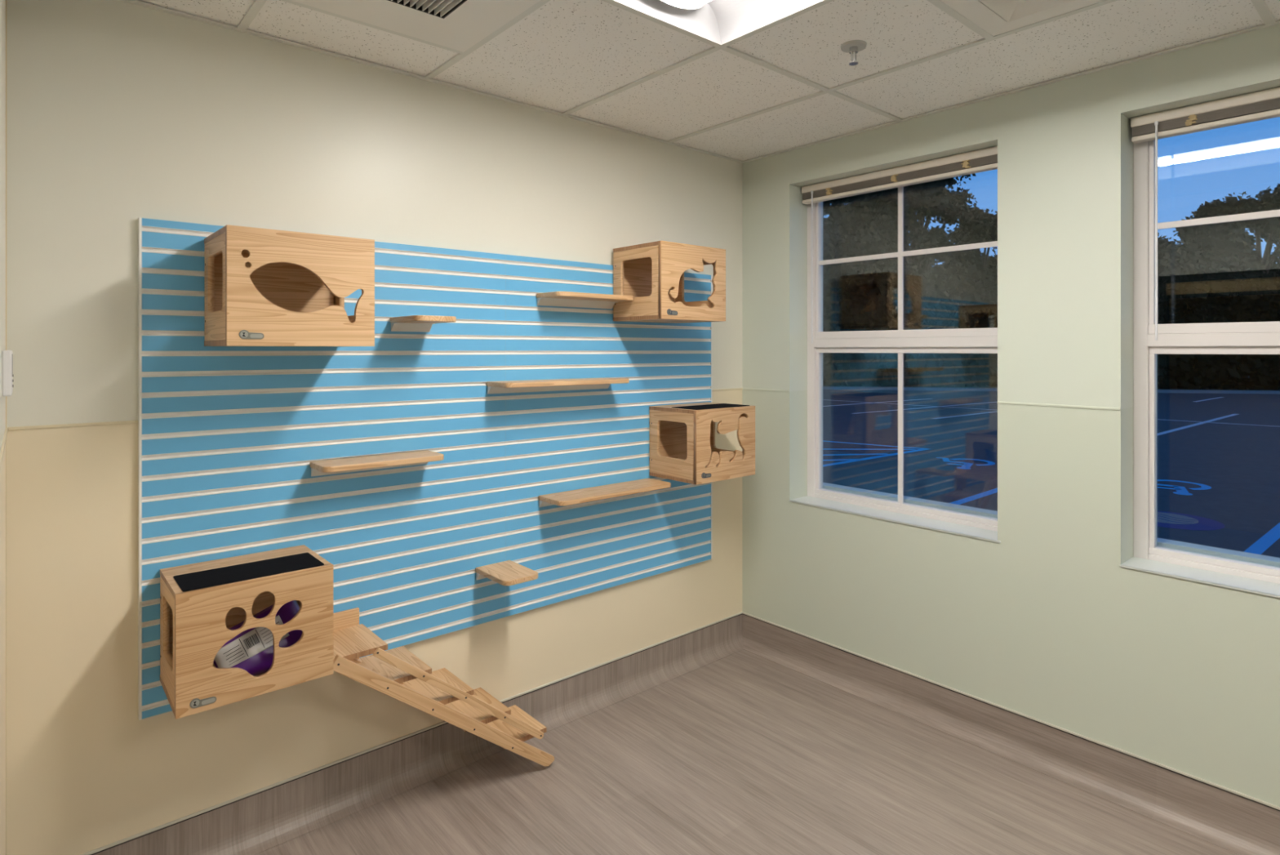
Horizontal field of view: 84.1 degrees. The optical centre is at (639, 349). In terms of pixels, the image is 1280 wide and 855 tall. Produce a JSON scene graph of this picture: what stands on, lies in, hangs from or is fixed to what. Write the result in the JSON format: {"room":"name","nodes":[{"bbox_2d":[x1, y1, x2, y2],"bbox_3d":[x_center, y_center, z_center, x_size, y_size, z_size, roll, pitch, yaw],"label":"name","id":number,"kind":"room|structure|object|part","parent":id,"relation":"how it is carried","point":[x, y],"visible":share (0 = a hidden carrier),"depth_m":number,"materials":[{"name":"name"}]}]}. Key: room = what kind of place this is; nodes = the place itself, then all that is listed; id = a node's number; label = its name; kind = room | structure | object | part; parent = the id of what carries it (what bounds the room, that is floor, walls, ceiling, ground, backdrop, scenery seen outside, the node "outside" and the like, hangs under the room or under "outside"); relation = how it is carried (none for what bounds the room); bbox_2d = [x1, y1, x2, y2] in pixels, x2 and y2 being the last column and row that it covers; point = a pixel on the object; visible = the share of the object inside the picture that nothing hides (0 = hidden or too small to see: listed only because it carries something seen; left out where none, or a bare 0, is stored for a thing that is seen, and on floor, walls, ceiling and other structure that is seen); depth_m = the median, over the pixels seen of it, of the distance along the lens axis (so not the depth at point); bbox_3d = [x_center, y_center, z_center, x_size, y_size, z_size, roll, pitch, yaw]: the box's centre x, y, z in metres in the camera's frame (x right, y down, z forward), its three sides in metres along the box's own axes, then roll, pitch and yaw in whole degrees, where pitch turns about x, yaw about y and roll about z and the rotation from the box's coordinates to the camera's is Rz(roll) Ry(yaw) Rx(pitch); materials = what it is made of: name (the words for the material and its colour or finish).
{"room":"cat playroom","nodes":[
{"label":"cat playroom","id":0,"kind":"room"},
{"bbox_2d":[0,0,5,854],"bbox_3d":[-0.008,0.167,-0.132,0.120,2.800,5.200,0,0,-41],"label":"door frame","id":1,"kind":"structure","parent":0,"point":[2,2],"depth_m":1.54,"materials":[{"name":"beige"}]},
{"bbox_2d":[0,0,7,854],"bbox_3d":[-1.312,0.203,1.460,0.004,2.387,1.074,0,0,-41],"label":"trim","id":2,"kind":"structure","parent":1,"relation":"attached to","point":[5,437],"depth_m":1.85,"materials":[{"name":"beige paint"}]},
{"bbox_2d":[1,350,13,395],"bbox_3d":[-1.421,0.051,1.595,0.018,0.100,0.140,0,0,-41],"label":"thermostat","id":3,"kind":"object","parent":1,"relation":"attached to","point":[6,355],"visible":1,"depth_m":1.54,"materials":[{"name":"white plastic"}]},
{"bbox_2d":[7,0,742,854],"bbox_3d":[-1.228,0.242,2.353,5.020,2.950,0.150,0,0,-41],"label":"wall","id":4,"kind":"structure","parent":0,"point":[119,113],"depth_m":2.15,"materials":[{"name":"beige paint"}]},
{"bbox_2d":[137,217,506,719],"bbox_3d":[-0.994,0.342,2.442,1.200,1.445,0.020,0,0,-41],"label":"panel","id":5,"kind":"object","parent":4,"relation":"attached to","point":[229,437],"visible":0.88,"depth_m":2.42,"materials":[{"name":"blue laminate"}]},
{"bbox_3d":[-1.444,0.342,2.050,0.006,1.445,0.020,0,0,-41],"label":"edge trim","id":6,"kind":"part","parent":5,"relation":"part of","materials":[{"name":"white"}]},
{"bbox_2d":[160,544,333,719],"bbox_3d":[-1.157,0.800,2.091,0.396,0.326,0.296,0,0,-41],"label":"house","id":7,"kind":"object","parent":5,"relation":"attached to","point":[200,602],"visible":1,"depth_m":2.00,"materials":[{"name":"brown wood"}]},
{"bbox_3d":[-1.306,0.801,1.975,0.016,0.291,0.266,0,0,-41],"label":"panel","id":8,"kind":"part","parent":7,"relation":"part of","materials":[{"name":"brown wood"}]},
{"bbox_3d":[-1.162,0.955,2.096,0.395,0.016,0.272,0,0,-41],"label":"panel","id":9,"kind":"part","parent":7,"relation":"part of","materials":[{"name":"brown wood"}]},
{"bbox_3d":[-1.248,0.801,2.195,0.358,0.291,0.010,0,0,-41],"label":"panel","id":10,"kind":"part","parent":7,"relation":"part of","materials":[{"name":"brown wood"}]},
{"bbox_3d":[-1.162,0.647,2.096,0.395,0.016,0.272,0,0,-41],"label":"panel","id":11,"kind":"part","parent":7,"relation":"part of","materials":[{"name":"brown wood"}]},
{"bbox_2d":[213,600,302,675],"bbox_3d":[-1.111,0.846,2.093,0.091,0.188,0.291,0,0,41],"label":"bag","id":12,"kind":"object","parent":7,"relation":"on","point":[251,650],"visible":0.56,"depth_m":2.06,"materials":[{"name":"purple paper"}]},
{"bbox_2d":[204,224,374,346],"bbox_3d":[-1.063,-0.173,2.153,0.396,0.324,0.326,0,0,-41],"label":"house","id":13,"kind":"object","parent":5,"relation":"attached to","point":[263,286],"visible":1,"depth_m":2.07,"materials":[{"name":"brown wood"}]},
{"bbox_3d":[-1.068,-0.327,2.158,0.395,0.016,0.302,0,0,-41],"label":"panel","id":14,"kind":"part","parent":13,"relation":"part of","materials":[{"name":"brown wood"}]},
{"bbox_3d":[-1.212,-0.173,2.037,0.016,0.291,0.296,0,0,-41],"label":"panel","id":15,"kind":"part","parent":13,"relation":"part of","materials":[{"name":"brown wood"}]},
{"bbox_3d":[-1.068,-0.019,2.158,0.395,0.016,0.302,0,0,-41],"label":"panel","id":16,"kind":"part","parent":13,"relation":"part of","materials":[{"name":"brown wood"}]},
{"bbox_3d":[-1.164,-0.173,2.268,0.358,0.291,0.010,0,0,-41],"label":"panel","id":17,"kind":"part","parent":13,"relation":"part of","materials":[{"name":"brown wood"}]},
{"bbox_3d":[-0.928,-0.173,2.284,0.016,0.291,0.296,0,0,-41],"label":"panel","id":18,"kind":"part","parent":13,"relation":"part of","materials":[{"name":"brown wood"}]},
{"bbox_2d":[310,449,444,476],"bbox_3d":[-0.886,0.394,2.423,0.412,0.049,0.151,0,0,-41],"label":"shelf","id":19,"kind":"object","parent":5,"relation":"attached to","point":[318,468],"visible":1,"depth_m":2.38,"materials":[{"name":"brown wood"}]},
{"bbox_2d":[390,315,456,332],"bbox_3d":[-0.757,-0.090,2.484,0.152,0.049,0.229,0,0,-41],"label":"shelf","id":20,"kind":"object","parent":5,"relation":"attached to","point":[414,322],"visible":1,"depth_m":2.48,"materials":[{"name":"brown wood"}]},
{"bbox_2d":[475,560,537,585],"bbox_3d":[-0.504,0.864,2.704,0.152,0.049,0.229,0,0,-41],"label":"shelf","id":21,"kind":"object","parent":5,"relation":"attached to","point":[508,572],"visible":1,"depth_m":2.68,"materials":[{"name":"brown wood"}]},
{"bbox_2d":[486,377,629,393],"bbox_3d":[-0.318,0.147,2.908,0.606,0.049,0.165,0,0,-41],"label":"shelf","id":22,"kind":"object","parent":5,"relation":"attached to","point":[553,384],"visible":1,"depth_m":2.87,"materials":[{"name":"brown wood"}]},
{"bbox_2d":[7,387,742,430],"bbox_3d":[-0.558,0.208,2.834,2.937,0.009,0.004,0,0,-41],"label":"trim","id":23,"kind":"structure","parent":4,"relation":"attached to","point":[47,426],"depth_m":1.97,"materials":[{"name":"beige paint"}]},
{"bbox_2d":[93,613,743,854],"bbox_3d":[-0.541,1.488,2.811,2.941,0.158,0.060,0,0,-41],"label":"baseboard","id":24,"kind":"structure","parent":4,"relation":"attached to","point":[258,823],"depth_m":2.55,"materials":[{"name":"brown wood"}]},
{"bbox_2d":[503,254,712,616],"bbox_3d":[-0.090,0.342,3.229,1.197,1.445,0.020,0,0,-41],"label":"panel","id":25,"kind":"object","parent":4,"relation":"attached to","point":[559,441],"visible":0.79,"depth_m":3.11,"materials":[{"name":"blue laminate"}]},
{"bbox_2d":[536,291,633,308],"bbox_3d":[-0.223,-0.207,2.991,0.401,0.049,0.165,0,0,-41],"label":"shelf","id":26,"kind":"object","parent":25,"relation":"attached to","point":[563,299],"visible":1,"depth_m":2.97,"materials":[{"name":"brown wood"}]},
{"bbox_2d":[537,477,671,506],"bbox_3d":[-0.135,0.625,3.065,0.611,0.049,0.169,0,0,-41],"label":"shelf","id":27,"kind":"object","parent":25,"relation":"attached to","point":[619,489],"visible":1,"depth_m":3.00,"materials":[{"name":"brown wood"}]},
{"bbox_2d":[613,240,725,323],"bbox_3d":[0.132,-0.291,3.193,0.396,0.324,0.326,0,0,-41],"label":"house","id":28,"kind":"object","parent":25,"relation":"attached to","point":[652,273],"visible":0.99,"depth_m":3.10,"materials":[{"name":"brown wood"}]},
{"bbox_3d":[0.127,-0.445,3.198,0.395,0.016,0.302,0,0,-41],"label":"panel","id":29,"kind":"part","parent":28,"relation":"part of","materials":[{"name":"brown wood"}]},
{"bbox_3d":[-0.017,-0.291,3.077,0.016,0.291,0.296,0,0,-41],"label":"panel","id":30,"kind":"part","parent":28,"relation":"part of","materials":[{"name":"brown wood"}]},
{"bbox_3d":[0.031,-0.291,3.309,0.358,0.291,0.010,0,0,-41],"label":"panel","id":31,"kind":"part","parent":28,"relation":"part of","materials":[{"name":"brown wood"}]},
{"bbox_3d":[0.127,-0.137,3.198,0.395,0.016,0.302,0,0,-41],"label":"panel","id":32,"kind":"part","parent":28,"relation":"part of","materials":[{"name":"brown wood"}]},
{"bbox_3d":[0.232,-0.291,3.078,0.396,0.324,0.016,0,0,-41],"label":"panel","id":33,"kind":"part","parent":28,"relation":"part of","materials":[{"name":"brown wood"}]},
{"bbox_3d":[0.268,-0.291,3.324,0.016,0.291,0.296,0,0,-41],"label":"panel","id":34,"kind":"part","parent":28,"relation":"part of","materials":[{"name":"brown wood"}]},
{"bbox_2d":[648,402,755,484],"bbox_3d":[0.293,0.425,3.340,0.396,0.326,0.316,0,0,-41],"label":"house","id":35,"kind":"object","parent":25,"relation":"attached to","point":[682,446],"visible":1,"depth_m":3.25,"materials":[{"name":"brown wood"}]},
{"bbox_3d":[0.144,0.426,3.224,0.016,0.291,0.286,0,0,-41],"label":"panel","id":36,"kind":"part","parent":35,"relation":"part of","materials":[{"name":"brown wood"}]},
{"bbox_3d":[0.196,0.426,3.452,0.358,0.291,0.010,0,0,-41],"label":"panel","id":37,"kind":"part","parent":35,"relation":"part of","materials":[{"name":"brown wood"}]},
{"bbox_3d":[0.288,0.580,3.345,0.395,0.016,0.292,0,0,-41],"label":"panel","id":38,"kind":"part","parent":35,"relation":"part of","materials":[{"name":"brown wood"}]},
{"bbox_3d":[0.288,0.272,3.345,0.395,0.016,0.292,0,0,-41],"label":"panel","id":39,"kind":"part","parent":35,"relation":"part of","materials":[{"name":"brown wood"}]},
{"bbox_3d":[0.390,0.426,3.228,0.396,0.324,0.016,0,0,-41],"label":"panel","id":40,"kind":"part","parent":35,"relation":"part of","materials":[{"name":"brown wood"}]},
{"bbox_3d":[0.429,0.426,3.471,0.016,0.291,0.286,0,0,-41],"label":"panel","id":41,"kind":"part","parent":35,"relation":"part of","materials":[{"name":"brown wood"}]},
{"bbox_3d":[0.359,0.342,3.620,0.006,1.445,0.020,0,0,-41],"label":"edge trim","id":42,"kind":"part","parent":25,"relation":"part of","materials":[{"name":"white"}]},
{"bbox_2d":[137,0,1279,160],"bbox_3d":[0.528,-1.033,0.335,5.020,0.400,5.200,0,0,-41],"label":"ceiling","id":43,"kind":"structure","parent":0,"point":[563,55],"depth_m":2.42,"materials":[{"name":"tile"}]},
{"bbox_2d":[290,0,540,52],"bbox_3d":[-0.620,-1.056,1.964,0.588,0.118,0.586,0,0,-41],"label":"ceiling vent","id":44,"kind":"object","parent":43,"relation":"in","point":[460,25],"visible":1,"depth_m":2.11,"materials":[{"name":"white metal"}]},
{"bbox_3d":[-0.602,-1.006,1.933,0.265,0.017,0.287,0,0,-41],"label":"blade","id":45,"kind":"part","parent":44,"relation":"part of","materials":[{"name":"white metal"}]},
{"bbox_2d":[614,0,822,44],"bbox_3d":[0.437,-1.060,1.682,0.600,0.120,1.196,0,0,-41],"label":"ceiling light","id":46,"kind":"object","parent":43,"relation":"attached to","point":[721,22],"visible":1,"depth_m":2.19,"materials":[{"name":"white plastic"}]},
{"bbox_2d":[236,0,1275,142],"bbox_3d":[1.146,-1.002,0.873,2.917,0.006,5.200,0,0,-41],"label":"ceiling grid","id":47,"kind":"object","parent":43,"relation":"attached to","point":[1262,8],"depth_m":2.32,"materials":[{"name":"white metal"}]},
{"bbox_2d":[840,40,866,66],"bbox_3d":[0.706,-0.976,2.346,0.084,0.061,0.084,0,0,-41],"label":"sprinkler","id":48,"kind":"object","parent":43,"relation":"attached to","point":[852,47],"visible":1,"depth_m":2.34,"materials":[{"name":"silver metal"}]},
{"bbox_3d":[0.706,-0.972,2.346,0.030,0.053,0.030,0,0,-41],"label":"sprinkler frame","id":49,"kind":"part","parent":48,"relation":"part of","materials":[{"name":"silver metal"}]},
{"bbox_2d":[940,0,1105,35],"bbox_3d":[1.099,-1.028,1.853,0.584,0.064,0.584,0,0,-41],"label":"ceiling vent","id":50,"kind":"object","parent":43,"relation":"in","point":[995,17],"visible":1,"depth_m":2.10,"materials":[{"name":"white metal"}]},
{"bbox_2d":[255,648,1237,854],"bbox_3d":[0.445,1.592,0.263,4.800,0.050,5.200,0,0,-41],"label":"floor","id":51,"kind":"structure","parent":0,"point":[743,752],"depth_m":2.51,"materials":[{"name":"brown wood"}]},
{"bbox_2d":[333,607,554,765],"bbox_3d":[-0.712,1.221,2.502,0.811,0.670,0.260,0,0,-41],"label":"stairs","id":52,"kind":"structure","parent":51,"relation":"on","point":[397,673],"depth_m":2.42,"materials":[{"name":"brown wood"}]},
{"bbox_3d":[-1.033,0.974,2.386,0.174,0.175,0.014,0,0,-41],"label":"mounting plate","id":53,"kind":"part","parent":52,"relation":"part of","materials":[{"name":"brown wood"}]},
{"bbox_3d":[-0.809,1.233,2.550,0.018,0.030,0.651,0,-38,49],"label":"rail","id":54,"kind":"part","parent":52,"relation":"part of","materials":[{"name":"brown wood"}]},
{"bbox_3d":[-0.599,1.196,2.443,0.014,0.026,0.791,0,-38,49],"label":"rail","id":55,"kind":"part","parent":52,"relation":"part of","materials":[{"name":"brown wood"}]},
{"bbox_2d":[742,24,1279,806],"bbox_3d":[2.338,0.242,1.911,0.220,2.950,5.200,0,0,-41],"label":"wall","id":56,"kind":"structure","parent":0,"point":[1045,622],"depth_m":2.68,"materials":[{"name":"paint"}]},
{"bbox_2d":[80,611,1279,854],"bbox_3d":[1.146,1.403,0.873,2.941,0.007,5.200,0,0,-41],"label":"trim","id":57,"kind":"structure","parent":56,"relation":"attached to","point":[193,814],"depth_m":2.53,"materials":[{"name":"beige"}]},
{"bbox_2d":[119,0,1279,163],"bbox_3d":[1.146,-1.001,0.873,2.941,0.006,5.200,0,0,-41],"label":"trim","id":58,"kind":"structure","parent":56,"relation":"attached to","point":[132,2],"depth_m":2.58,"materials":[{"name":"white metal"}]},
{"bbox_2d":[788,186,1000,542],"bbox_3d":[1.192,-0.035,3.273,0.291,1.591,1.024,0,0,-41],"label":"window","id":59,"kind":"structure","parent":56,"relation":"in","point":[958,519],"depth_m":3.32,"materials":[{"name":"white plastic"}]},
{"bbox_3d":[1.139,0.756,3.227,0.151,0.008,1.024,0,0,-41],"label":"sill","id":60,"kind":"part","parent":59,"relation":"part of","materials":[{"name":"white paint"}]},
{"bbox_2d":[801,146,997,342],"bbox_3d":[1.156,-0.431,3.247,0.056,0.796,0.988,0,0,-41],"label":"window blind","id":61,"kind":"object","parent":59,"relation":"attached to","point":[984,159],"visible":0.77,"depth_m":3.21,"materials":[{"name":"beige"}]},
{"bbox_3d":[1.161,-0.812,3.251,0.044,0.034,0.988,0,0,-41],"label":"head rail","id":62,"kind":"part","parent":61,"relation":"part of","materials":[{"name":"beige"}]},
{"bbox_3d":[1.161,-0.752,3.251,0.040,0.018,0.984,0,0,-41],"label":"rail","id":63,"kind":"part","parent":61,"relation":"part of","materials":[{"name":"beige"}]},
{"bbox_3d":[1.213,-0.402,3.299,0.054,0.779,0.978,0,0,-41],"label":"sash","id":64,"kind":"part","parent":59,"relation":"part of","materials":[{"name":"white plastic"}]},
{"bbox_3d":[1.215,0.360,3.301,0.048,0.745,0.918,0,0,-41],"label":"sash","id":65,"kind":"part","parent":59,"relation":"part of","materials":[{"name":"white plastic"}]},
{"bbox_2d":[742,387,1120,410],"bbox_3d":[2.256,0.208,1.835,0.004,0.009,5.194,0,0,-41],"label":"trim","id":66,"kind":"structure","parent":56,"relation":"attached to","point":[748,388],"depth_m":2.67,"materials":[{"name":"grey"}]},
{"bbox_2d":[742,613,1279,854],"bbox_3d":[2.232,1.488,1.819,0.060,0.158,5.200,0,0,-41],"label":"baseboard","id":67,"kind":"structure","parent":56,"relation":"attached to","point":[1237,824],"depth_m":2.67,"materials":[{"name":"brown wood"}]},
{"bbox_2d":[1120,139,1279,598],"bbox_3d":[2.128,-0.035,2.197,0.291,1.591,1.026,0,0,-41],"label":"window","id":68,"kind":"structure","parent":56,"relation":"in","point":[1255,573],"depth_m":2.55,"materials":[{"name":"white plastic"}]},
{"bbox_3d":[2.075,0.756,2.151,0.151,0.008,1.026,0,0,-41],"label":"sill","id":69,"kind":"part","parent":68,"relation":"part of","materials":[{"name":"white paint"}]},
{"bbox_2d":[1130,87,1279,340],"bbox_3d":[2.091,-0.431,2.173,0.056,0.796,0.994,0,0,-41],"label":"window blind","id":70,"kind":"object","parent":68,"relation":"attached to","point":[1262,104],"visible":1,"depth_m":2.40,"materials":[{"name":"beige"}]},
{"bbox_3d":[2.096,-0.812,2.177,0.044,0.034,0.994,0,0,-41],"label":"head rail","id":71,"kind":"part","parent":70,"relation":"part of","materials":[{"name":"beige"}]},
{"bbox_3d":[2.096,-0.752,2.177,0.040,0.018,0.990,0,0,-41],"label":"rail","id":72,"kind":"part","parent":70,"relation":"part of","materials":[{"name":"beige"}]},
{"bbox_3d":[2.149,-0.402,2.224,0.054,0.779,0.980,0,0,-41],"label":"sash","id":73,"kind":"part","parent":68,"relation":"part of","materials":[{"name":"white plastic"}]},
{"bbox_3d":[2.151,0.360,2.225,0.048,0.745,0.920,0,0,-41],"label":"sash","id":74,"kind":"part","parent":68,"relation":"part of","materials":[{"name":"white plastic"}]},
{"label":"outside","id":75,"kind":"structure","parent":0,"visible":0},
{"bbox_2d":[822,389,1279,557],"bbox_3d":[15.051,1.767,32.997,59.780,0.100,85.000,0,0,-41],"label":"ground","id":76,"kind":"structure","parent":75,"point":[1240,464],"depth_m":11.94,"materials":[{"name":"asphalt"}]},
{"bbox_2d":[822,458,859,460],"bbox_3d":[3.111,1.716,11.082,0.702,0.002,0.110,0,0,-8],"label":"parking line","id":77,"kind":"object","parent":76,"relation":"on","point":[833,459],"visible":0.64,"depth_m":11.05,"materials":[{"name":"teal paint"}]},
{"bbox_2d":[822,453,887,455],"bbox_3d":[3.491,1.716,11.652,1.199,0.002,0.110,0,0,-7],"label":"parking line","id":78,"kind":"object","parent":76,"relation":"on","point":[868,453],"visible":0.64,"depth_m":11.65,"materials":[{"name":"teal paint"}]},
{"bbox_2d":[822,448,915,449],"bbox_3d":[3.911,1.716,12.269,1.675,0.002,0.110,0,0,1],"label":"parking line","id":79,"kind":"object","parent":76,"relation":"on","point":[823,448],"visible":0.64,"depth_m":12.22,"materials":[{"name":"teal paint"}]},
{"bbox_2d":[822,440,922,448],"bbox_3d":[3.913,1.716,13.047,2.547,0.002,0.110,0,0,35],"label":"parking line","id":80,"kind":"object","parent":76,"relation":"on","point":[823,441],"visible":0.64,"depth_m":12.85,"materials":[{"name":"teal paint"}]},
{"bbox_2d":[822,448,928,466],"bbox_3d":[3.565,1.716,11.193,3.664,0.002,0.110,0,0,-38],"label":"parking line","id":81,"kind":"object","parent":76,"relation":"on","point":[922,449],"visible":0.64,"depth_m":11.29,"materials":[{"name":"teal paint"}]},
{"bbox_2d":[822,398,932,406],"bbox_3d":[7.798,1.716,23.190,6.027,0.002,0.120,0,0,-36],"label":"parking line","id":82,"kind":"object","parent":76,"relation":"on","point":[926,398],"visible":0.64,"depth_m":22.94,"materials":[{"name":"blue paint"}]},
{"bbox_2d":[853,401,997,413],"bbox_3d":[8.783,1.716,21.297,7.439,0.002,0.120,0,0,-35],"label":"parking line","id":83,"kind":"object","parent":76,"relation":"on","point":[991,402],"visible":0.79,"depth_m":21.00,"materials":[{"name":"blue paint"}]},
{"bbox_2d":[931,411,996,418],"bbox_3d":[8.649,1.716,18.747,3.354,0.002,0.120,0,0,-38],"label":"parking line","id":84,"kind":"object","parent":76,"relation":"on","point":[989,411],"visible":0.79,"depth_m":18.63,"materials":[{"name":"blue paint"}]},
{"bbox_2d":[936,457,995,469],"bbox_3d":[5.006,1.716,10.730,0.749,0.002,1.111,0,0,9],"label":"wheelchair symbol","id":85,"kind":"object","parent":76,"relation":"on","point":[966,465],"visible":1,"depth_m":10.80,"materials":[{"name":"teal paint"}]},
{"bbox_2d":[950,487,997,504],"bbox_3d":[4.899,1.716,9.158,4.400,0.002,0.110,0,0,-42],"label":"parking line","id":86,"kind":"object","parent":76,"relation":"on","point":[995,490],"visible":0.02,"depth_m":8.28,"materials":[{"name":"teal paint"}]},
{"bbox_2d":[822,386,1279,394],"bbox_3d":[19.252,1.657,28.766,43.652,0.120,0.250,0,0,11],"label":"curb","id":87,"kind":"object","parent":76,"relation":"on","point":[1190,391],"depth_m":29.60,"materials":[{"name":"grey concrete"}]},
{"bbox_2d":[822,376,1279,390],"bbox_3d":[21.318,1.677,39.646,43.652,0.080,21.850,0,0,11],"label":"grass verge","id":88,"kind":"structure","parent":76,"relation":"on","point":[856,385],"depth_m":30.93,"materials":[{"name":"plant"}]},
{"bbox_2d":[822,197,870,377],"bbox_3d":[7.913,-4.976,34.245,6.759,14.293,7.142,0,0,13],"label":"tree","id":89,"kind":"object","parent":88,"relation":"on","point":[843,274],"visible":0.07,"depth_m":32.68,"materials":[{"name":"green plant"}]},
{"bbox_2d":[822,191,940,383],"bbox_3d":[11.193,-5.320,34.347,6.752,14.088,7.029,0,0,43],"label":"tree","id":90,"kind":"object","parent":88,"relation":"on","point":[837,234],"visible":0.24,"depth_m":32.63,"materials":[{"name":"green plant"}]},
{"bbox_2d":[850,173,986,355],"bbox_3d":[12.909,-4.171,33.697,6.938,11.807,6.303,0,0,-26],"label":"tree","id":91,"kind":"object","parent":88,"relation":"on","point":[930,199],"visible":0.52,"depth_m":31.80,"materials":[{"name":"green plant"}]},
{"bbox_2d":[943,206,997,364],"bbox_3d":[16.296,-2.527,33.259,3.843,8.503,4.724,0,0,3],"label":"tree","id":92,"kind":"object","parent":88,"relation":"on","point":[983,227],"visible":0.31,"depth_m":32.81,"materials":[{"name":"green plant"}]},
{"bbox_2d":[822,242,1279,390],"bbox_3d":[19.812,-1.401,32.141,47.129,7.250,6.853,0,0,10],"label":"hedge","id":93,"kind":"object","parent":88,"relation":"on","point":[932,370],"visible":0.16,"depth_m":31.16,"materials":[{"name":"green plant"}]},
{"bbox_2d":[1157,232,1207,388],"bbox_3d":[22.515,-1.708,31.555,4.621,7.420,3.711,0,0,40],"label":"tree","id":94,"kind":"object","parent":88,"relation":"on","point":[1172,258],"visible":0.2,"depth_m":30.20,"materials":[{"name":"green plant"}]},
{"bbox_2d":[1157,200,1279,387],"bbox_3d":[25.155,-2.345,30.847,5.859,8.643,4.573,0,0,-41],"label":"tree","id":95,"kind":"object","parent":88,"relation":"on","point":[1224,246],"visible":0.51,"depth_m":29.64,"materials":[{"name":"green plant"}]},
{"bbox_2d":[1201,183,1279,355],"bbox_3d":[27.311,-2.608,30.681,5.224,8.672,5.381,0,0,42],"label":"tree","id":96,"kind":"object","parent":88,"relation":"on","point":[1268,228],"visible":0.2,"depth_m":29.89,"materials":[{"name":"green plant"}]},
{"bbox_2d":[822,399,1279,426],"bbox_3d":[11.645,1.716,18.756,0.100,0.002,16.004,0,0,-43],"label":"parking line","id":97,"kind":"object","parent":76,"relation":"on","point":[823,399],"visible":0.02,"depth_m":20.42,"materials":[{"name":"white paint"}]},
{"bbox_2d":[1157,479,1211,494],"bbox_3d":[6.793,1.716,8.905,0.749,0.002,1.111,0,0,9],"label":"wheelchair symbol","id":98,"kind":"object","parent":76,"relation":"on","point":[1180,490],"visible":0.86,"depth_m":8.82,"materials":[{"name":"teal paint"}]},
{"bbox_2d":[1157,511,1225,529],"bbox_3d":[5.367,1.714,7.173,0.840,0.006,0.840,0,0,-41],"label":"pavement emblem","id":99,"kind":"object","parent":76,"relation":"on","point":[1165,519],"visible":0.6,"depth_m":7.06,"materials":[{"name":"blue paint"}]},
{"bbox_2d":[1157,413,1238,435],"bbox_3d":[13.078,1.716,16.569,7.671,0.002,0.120,0,0,-40],"label":"parking line","id":100,"kind":"object","parent":76,"relation":"on","point":[1231,415],"visible":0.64,"depth_m":16.20,"materials":[{"name":"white paint"}]},
{"bbox_2d":[1194,396,1224,401],"bbox_3d":[19.745,1.716,24.621,3.701,0.002,0.120,0,0,-39],"label":"parking line","id":101,"kind":"object","parent":76,"relation":"on","point":[1219,397],"visible":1,"depth_m":24.43,"materials":[{"name":"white paint"}]},
{"bbox_2d":[1243,522,1279,554],"bbox_3d":[6.399,1.716,7.016,3.951,0.002,0.110,0,0,-40],"label":"parking line","id":102,"kind":"object","parent":76,"relation":"on","point":[1260,545],"visible":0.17,"depth_m":6.34,"materials":[{"name":"teal paint"}]}
]}

